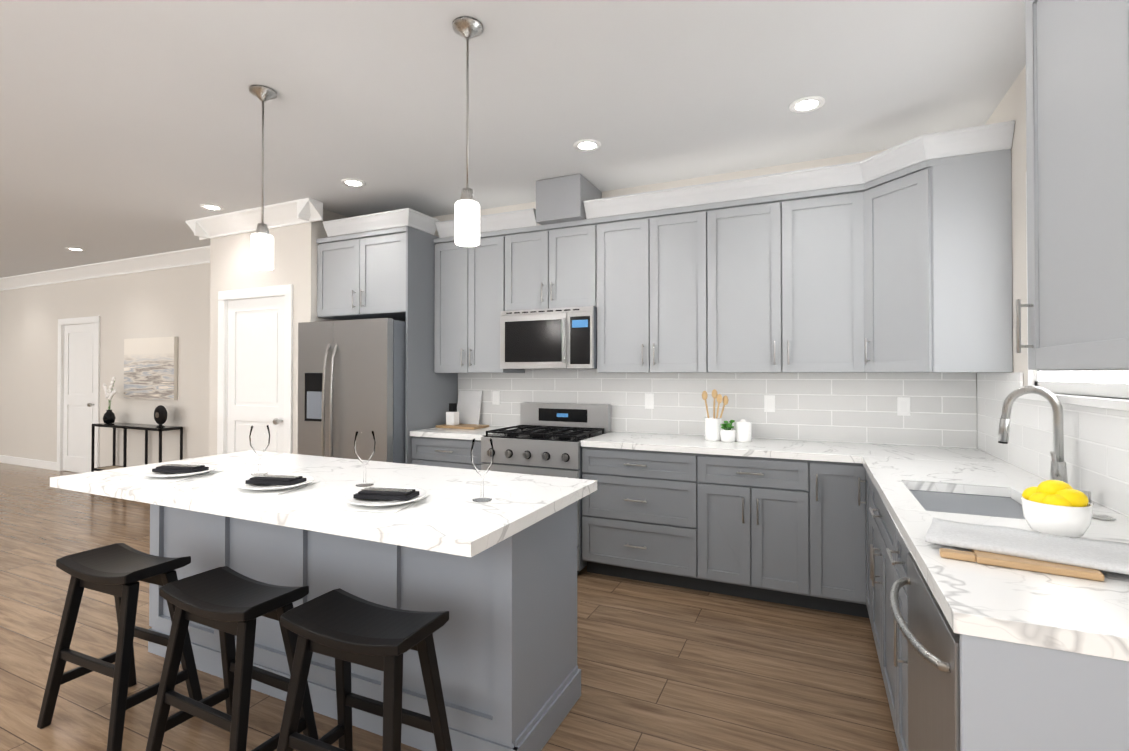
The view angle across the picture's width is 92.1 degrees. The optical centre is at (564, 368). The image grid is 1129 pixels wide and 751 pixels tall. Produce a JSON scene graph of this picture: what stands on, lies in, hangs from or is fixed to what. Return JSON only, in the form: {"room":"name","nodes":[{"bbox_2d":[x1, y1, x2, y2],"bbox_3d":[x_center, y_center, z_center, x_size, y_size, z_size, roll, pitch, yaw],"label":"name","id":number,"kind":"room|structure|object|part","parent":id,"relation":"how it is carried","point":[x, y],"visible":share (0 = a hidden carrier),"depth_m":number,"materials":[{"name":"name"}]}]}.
{"room":"kitchen","nodes":[
{"label":"kitchen","id":0,"kind":"room"},
{"bbox_2d":[209,209,368,455],"bbox_3d":[-2.626,0.015,5.186,1.340,2.800,0.788,0,-1,25],"label":"wall","id":1,"kind":"structure","parent":0,"point":[257,316],"depth_m":4.90,"materials":[{"name":"beige paint"}]},
{"bbox_2d":[186,198,322,239],"bbox_3d":[-2.792,-1.314,4.838,1.625,0.150,0.143,0,-1,25],"label":"crown molding","id":2,"kind":"structure","parent":1,"relation":"attached to","point":[296,212],"depth_m":4.78,"materials":[{"name":"white wood"}]},
{"bbox_3d":[-2.779,0.344,4.921,0.984,2.135,0.186,0,-1,25],"label":"pantry door","id":3,"kind":"part","parent":1,"relation":"part of","materials":[{"name":"white paint"}]},
{"bbox_2d":[0,463,898,750],"bbox_3d":[-5.784,1.444,3.202,15.240,0.100,7.240,0,-1,25],"label":"floor","id":4,"kind":"structure","parent":0,"point":[664,667],"depth_m":2.52,"materials":[{"name":"brown wood"}]},
{"bbox_2d":[37,543,202,750],"bbox_3d":[-1.749,1.065,2.158,0.491,0.637,0.345,0,-1,25],"label":"stool","id":5,"kind":"object","parent":4,"relation":"on","point":[117,571],"visible":0.98,"depth_m":2.11,"materials":[{"name":"black paint"}]},
{"bbox_2d":[91,422,182,471],"bbox_3d":[-5.222,1.060,6.628,1.434,0.738,0.254,0,-1,25],"label":"console table","id":6,"kind":"object","parent":4,"relation":"on","point":[126,426],"visible":0.56,"depth_m":6.59,"materials":[{"name":"black metal"}]},
{"bbox_2d":[103,377,116,423],"bbox_3d":[-5.694,0.400,6.846,0.345,0.586,0.130,0,-1,25],"label":"vase","id":7,"kind":"object","parent":6,"relation":"on","point":[109,416],"visible":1,"depth_m":6.84,"materials":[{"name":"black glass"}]},
{"bbox_2d":[154,405,166,426],"bbox_3d":[-4.765,0.561,6.418,0.230,0.255,0.090,0,-1,25],"label":"decorative sphere","id":8,"kind":"object","parent":6,"relation":"on","point":[160,415],"visible":1,"depth_m":6.38,"materials":[{"name":"black ceramic"}]},
{"bbox_2d":[146,566,318,750],"bbox_3d":[-1.133,1.062,1.865,0.488,0.637,0.341,0,-1,25],"label":"stool","id":9,"kind":"object","parent":4,"relation":"on","point":[228,603],"visible":0.96,"depth_m":1.83,"materials":[{"name":"black paint"}]},
{"bbox_2d":[298,318,405,463],"bbox_3d":[-1.611,0.516,4.622,0.955,1.785,0.878,0,-1,25],"label":"fridge","id":10,"kind":"object","parent":4,"relation":"on","point":[351,377],"visible":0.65,"depth_m":4.24,"materials":[{"name":"silver metal"}]},
{"bbox_2d":[143,502,580,750],"bbox_3d":[-0.986,0.950,2.492,2.072,0.876,0.560,0,-1,25],"label":"kitchen island","id":11,"kind":"object","parent":4,"relation":"on","point":[496,576],"depth_m":2.04,"materials":[{"name":"wood"}]},
{"bbox_2d":[50,450,596,557],"bbox_3d":[-1.041,0.490,2.316,2.170,0.040,0.925,0,-1,25],"label":"island countertop","id":12,"kind":"structure","parent":11,"relation":"on","point":[448,520],"depth_m":2.02,"materials":[{"name":"white stone"}]},
{"bbox_2d":[119,464,223,481],"bbox_3d":[-1.701,0.447,2.391,0.307,0.045,0.275,0,-1,10],"label":"place setting","id":13,"kind":"object","parent":12,"relation":"on","point":[170,472],"visible":1,"depth_m":2.34,"materials":[{"name":"white ceramic"}]},
{"bbox_2d":[249,425,269,474],"bbox_3d":[-1.359,0.363,2.427,0.082,0.215,0.082,0,-1,25],"label":"wine glass","id":14,"kind":"object","parent":12,"relation":"on","point":[268,443],"visible":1,"depth_m":2.42,"materials":[{"name":"clear glass"}]},
{"bbox_2d":[212,475,319,495],"bbox_3d":[-1.146,0.445,2.137,0.307,0.045,0.275,0,-1,10],"label":"place setting","id":15,"kind":"object","parent":12,"relation":"on","point":[272,485],"visible":1,"depth_m":2.09,"materials":[{"name":"white ceramic"}]},
{"bbox_2d":[354,431,375,486],"bbox_3d":[-0.801,0.360,2.182,0.082,0.215,0.082,0,-1,25],"label":"wine glass","id":16,"kind":"object","parent":12,"relation":"on","point":[363,485],"visible":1,"depth_m":2.18,"materials":[{"name":"clear glass"}]},
{"bbox_2d":[319,487,429,512],"bbox_3d":[-0.632,0.442,1.890,0.307,0.045,0.275,0,-1,10],"label":"place setting","id":17,"kind":"object","parent":12,"relation":"on","point":[389,499],"visible":1,"depth_m":1.84,"materials":[{"name":"white ceramic"}]},
{"bbox_2d":[471,438,493,501],"bbox_3d":[-0.291,0.358,1.926,0.082,0.215,0.082,0,-1,25],"label":"wine glass","id":18,"kind":"object","parent":12,"relation":"on","point":[481,499],"visible":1,"depth_m":1.92,"materials":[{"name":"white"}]},
{"bbox_2d":[277,588,452,750],"bbox_3d":[-0.607,1.060,1.657,0.488,0.637,0.341,0,-1,25],"label":"stool","id":19,"kind":"object","parent":4,"relation":"on","point":[344,629],"visible":1,"depth_m":1.64,"materials":[{"name":"black paint"}]},
{"bbox_2d":[316,208,457,463],"bbox_3d":[-1.522,0.092,4.707,1.063,2.635,0.730,0,-1,25],"label":"cabinet","id":20,"kind":"object","parent":4,"relation":"on","point":[384,272],"visible":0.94,"depth_m":4.43,"materials":[{"name":"grey wood"}]},
{"bbox_2d":[410,426,515,469],"bbox_3d":[-0.770,0.949,4.403,0.674,0.916,0.644,0,-1,25],"label":"base cabinet","id":21,"kind":"object","parent":4,"relation":"on","point":[440,447],"depth_m":4.14,"materials":[{"name":"grey wood"}]},
{"bbox_2d":[436,403,488,429],"bbox_3d":[-0.851,0.392,4.543,0.380,0.200,0.230,0,-1,25],"label":"cutting board","id":22,"kind":"object","parent":21,"relation":"on","point":[452,418],"visible":1,"depth_m":4.52,"materials":[{"name":"brown wood"}]},
{"bbox_2d":[457,390,482,423],"bbox_3d":[-0.832,0.344,4.728,0.240,0.300,0.083,0,-1,25],"label":"marble board","id":23,"kind":"object","parent":21,"relation":"on","point":[469,406],"visible":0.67,"depth_m":4.72,"materials":[{"name":"white stone"}]},
{"bbox_2d":[481,402,610,574],"bbox_3d":[-0.136,0.840,4.047,0.764,1.125,0.718,0,-1,25],"label":"range","id":24,"kind":"object","parent":4,"relation":"on","point":[543,439],"visible":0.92,"depth_m":3.87,"materials":[{"name":"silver metal"}]},
{"bbox_2d":[581,431,705,589],"bbox_3d":[0.595,0.943,3.785,0.767,0.916,0.629,0,-1,25],"label":"base cabinet","id":25,"kind":"object","parent":4,"relation":"on","point":[640,522],"depth_m":3.50,"materials":[{"name":"grey wood"}]},
{"bbox_2d":[702,389,728,440],"bbox_3d":[1.012,0.311,3.661,0.175,0.343,0.110,0,-1,25],"label":"utensil crock","id":26,"kind":"object","parent":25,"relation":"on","point":[713,426],"visible":1,"depth_m":3.64,"materials":[{"name":"white ceramic"}]},
{"bbox_2d":[698,438,813,608],"bbox_3d":[1.230,0.940,3.494,0.629,0.916,0.629,0,-1,25],"label":"base cabinet","id":27,"kind":"object","parent":4,"relation":"on","point":[756,497],"depth_m":3.21,"materials":[{"name":"grey wood"}]},
{"bbox_2d":[720,420,735,441],"bbox_3d":[1.076,0.409,3.587,0.100,0.145,0.109,0,-1,25],"label":"plant pot","id":28,"kind":"object","parent":27,"relation":"on","point":[727,434],"visible":1,"depth_m":3.55,"materials":[{"name":"white ceramic"}]},
{"bbox_2d":[734,419,751,441],"bbox_3d":[1.183,0.409,3.604,0.110,0.146,0.110,0,-1,25],"label":"canister","id":29,"kind":"object","parent":27,"relation":"on","point":[743,429],"visible":0.96,"depth_m":3.56,"materials":[{"name":"white ceramic"}]},
{"bbox_2d":[810,441,865,616],"bbox_3d":[1.644,0.938,3.304,0.282,0.916,0.629,0,-1,25],"label":"base cabinet","id":30,"kind":"object","parent":4,"relation":"on","point":[839,527],"depth_m":3.03,"materials":[{"name":"grey wood"}]},
{"bbox_2d":[889,552,959,750],"bbox_3d":[1.112,0.948,1.200,0.670,0.851,0.592,0,-1,25],"label":"dishwasher","id":31,"kind":"object","parent":4,"relation":"on","point":[931,637],"visible":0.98,"depth_m":1.26,"materials":[{"name":"silver metal"}]},
{"bbox_2d":[862,454,1023,617],"bbox_3d":[1.866,0.931,2.678,0.649,0.916,0.295,0,-1,25],"label":"base cabinet","id":32,"kind":"object","parent":4,"relation":"on","point":[990,462],"depth_m":2.88,"materials":[{"name":"stone"}]},
{"bbox_2d":[866,462,1128,706],"bbox_3d":[1.617,0.926,2.135,0.649,0.916,0.901,0,-1,25],"label":"base cabinet","id":33,"kind":"object","parent":4,"relation":"on","point":[964,485],"depth_m":2.26,"materials":[{"name":"white stone"}]},
{"bbox_2d":[998,386,1067,483],"bbox_3d":[1.781,0.266,2.064,0.197,0.400,0.137,0,-1,25],"label":"faucet","id":34,"kind":"object","parent":33,"relation":"on","point":[1058,469],"visible":0.83,"depth_m":2.03,"materials":[{"name":"silver metal"}]},
{"bbox_2d":[1079,490,1093,505],"bbox_3d":[1.774,0.442,1.858,0.047,0.045,0.047,0,-1,13],"label":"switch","id":35,"kind":"object","parent":33,"relation":"on","point":[1087,493],"depth_m":1.84,"materials":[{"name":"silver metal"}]},
{"bbox_2d":[1092,514,1115,520],"bbox_3d":[1.659,0.460,1.680,0.059,0.006,0.059,0,-1,13],"label":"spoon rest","id":36,"kind":"object","parent":33,"relation":"on","point":[1099,516],"depth_m":1.67,"materials":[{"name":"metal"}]},
{"bbox_2d":[890,498,1128,750],"bbox_3d":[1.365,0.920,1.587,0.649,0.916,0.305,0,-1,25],"label":"base cabinet","id":37,"kind":"object","parent":4,"relation":"on","point":[1044,657],"depth_m":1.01,"materials":[{"name":"wood"}]},
{"bbox_2d":[939,548,1103,580],"bbox_3d":[1.066,0.451,1.295,0.290,0.016,0.130,0,-1,32],"label":"cutting board","id":38,"kind":"object","parent":37,"relation":"on","point":[996,559],"visible":0.75,"depth_m":1.24,"materials":[{"name":"brown wood"}]},
{"bbox_2d":[925,517,1128,574],"bbox_3d":[1.165,0.433,1.334,0.450,0.019,0.220,0,-1,39],"label":"dish towel","id":39,"kind":"object","parent":38,"relation":"on","point":[1110,556],"visible":1,"depth_m":1.32,"materials":[{"name":"fabric"}]},
{"bbox_2d":[1021,480,1092,537],"bbox_3d":[1.370,0.386,1.516,0.150,0.150,0.150,0,-1,25],"label":"bowl","id":40,"kind":"object","parent":37,"relation":"on","point":[1057,508],"visible":0.98,"depth_m":1.47,"materials":[{"name":"white ceramic"}]},
{"bbox_2d":[0,149,976,470],"bbox_3d":[-4.300,0.028,6.453,15.240,2.800,0.120,0,-1,25],"label":"wall","id":41,"kind":"structure","parent":0,"point":[156,303],"depth_m":7.04,"materials":[{"name":"beige paint"}]},
{"bbox_2d":[0,455,56,470],"bbox_3d":[-9.144,1.392,8.585,4.405,0.115,0.015,0,-1,25],"label":"baseboard","id":42,"kind":"structure","parent":41,"relation":"attached to","point":[42,464],"depth_m":7.96,"materials":[{"name":"white wood"}]},
{"bbox_2d":[57,316,99,472],"bbox_3d":[-6.656,0.371,7.491,1.044,2.135,0.186,0,-1,25],"label":"door leaf","id":43,"kind":"structure","parent":41,"relation":"in","point":[78,388],"depth_m":7.51,"materials":[{"name":"white paint"}]},
{"bbox_2d":[0,246,209,290],"bbox_3d":[-7.136,-1.286,7.622,8.880,0.150,0.143,0,-1,25],"label":"crown molding","id":44,"kind":"structure","parent":41,"relation":"attached to","point":[199,255],"depth_m":7.02,"materials":[{"name":"white wood"}]},
{"bbox_2d":[124,337,177,399],"bbox_3d":[-5.140,0.001,6.746,1.050,0.760,0.040,0,-1,25],"label":"canvas art","id":45,"kind":"object","parent":41,"relation":"attached to","point":[150,368],"visible":1,"depth_m":6.70,"materials":[{"name":"fabric"}]},
{"bbox_2d":[434,126,981,372],"bbox_3d":[0.630,-0.586,3.751,3.776,1.232,0.687,0,-1,25],"label":"upper cabinet","id":46,"kind":"object","parent":41,"relation":"attached to","point":[894,260],"depth_m":3.47,"materials":[{"name":"grey wood"}]},
{"bbox_2d":[500,306,596,368],"bbox_3d":[-0.074,-0.220,4.192,0.765,0.445,0.461,0,-1,25],"label":"over-the-range microwave","id":47,"kind":"object","parent":46,"relation":"attached to","point":[557,338],"visible":0.98,"depth_m":4.01,"materials":[{"name":"silver metal"}]},
{"bbox_2d":[536,174,601,224],"bbox_3d":[0.041,-1.238,4.165,0.360,0.307,0.436,0,-1,25],"label":"vent duct","id":48,"kind":"object","parent":46,"relation":"on","point":[561,199],"visible":0.71,"depth_m":3.97,"materials":[{"name":"grey metal"}]},
{"bbox_2d":[458,369,1128,516],"bbox_3d":[0.196,0.232,2.795,3.775,0.484,2.773,0,-1,25],"label":"backsplash","id":49,"kind":"structure","parent":41,"relation":"attached to","point":[940,409],"depth_m":3.53,"materials":[{"name":"tile"}]},
{"bbox_2d":[0,0,1025,277],"bbox_3d":[-5.784,-1.456,3.232,15.240,0.100,7.240,0,-1,25],"label":"ceiling","id":50,"kind":"structure","parent":0,"point":[130,128],"depth_m":2.83,"materials":[{"name":"white paint"}]},
{"bbox_2d":[65,247,85,250],"bbox_3d":[-5.608,-1.371,6.239,0.186,0.006,0.171,0,-1,25],"label":"recessed light","id":51,"kind":"object","parent":50,"relation":"in","point":[69,248],"depth_m":6.26,"materials":[{"name":"white"}]},
{"bbox_2d":[200,204,223,210],"bbox_3d":[-3.028,-1.387,4.675,0.182,0.006,0.176,0,-1,25],"label":"recessed light","id":52,"kind":"object","parent":50,"relation":"in","point":[206,206],"depth_m":4.69,"materials":[{"name":"white"}]},
{"bbox_2d":[249,85,276,269],"bbox_3d":[-1.531,-0.957,2.761,0.124,0.903,0.124,0,-1,25],"label":"pendant light","id":53,"kind":"object","parent":50,"relation":"hanging from","point":[262,248],"visible":0.98,"depth_m":2.73,"materials":[{"name":"white glass"}]},
{"bbox_2d":[341,178,365,186],"bbox_3d":[-1.579,-1.393,4.077,0.179,0.006,0.177,0,-1,25],"label":"recessed light","id":54,"kind":"object","parent":50,"relation":"in","point":[349,182],"depth_m":4.08,"materials":[{"name":"white plastic"}]},
{"bbox_2d":[452,16,482,246],"bbox_3d":[-0.400,-0.962,2.242,0.124,0.903,0.124,0,-1,25],"label":"pendant light","id":55,"kind":"object","parent":50,"relation":"hanging from","point":[467,213],"visible":0.98,"depth_m":2.21,"materials":[{"name":"white glass"}]},
{"bbox_2d":[573,139,600,150],"bbox_3d":[0.142,-1.400,3.406,0.171,0.006,0.180,0,-1,25],"label":"recessed light","id":56,"kind":"object","parent":50,"relation":"in","point":[584,144],"depth_m":3.41,"materials":[{"name":"white plastic"}]},
{"bbox_2d":[789,96,824,112],"bbox_3d":[1.288,-1.405,2.893,0.170,0.006,0.181,0,-1,25],"label":"recessed light","id":57,"kind":"object","parent":50,"relation":"in","point":[806,104],"depth_m":2.90,"materials":[{"name":"white plastic"}]},
{"bbox_2d":[985,65,1128,410],"bbox_3d":[1.042,-0.038,0.021,0.165,2.800,7.120,0,-1,25],"label":"wall","id":58,"kind":"structure","parent":0,"point":[1105,389],"depth_m":2.55,"materials":[{"name":"beige paint"}]},
{"bbox_2d":[978,0,1128,372],"bbox_3d":[1.307,-0.612,1.203,0.422,1.232,0.770,0,-1,25],"label":"upper cabinet","id":59,"kind":"object","parent":58,"relation":"attached to","point":[1077,51],"depth_m":1.32,"materials":[{"name":"grey wood"}]}
]}

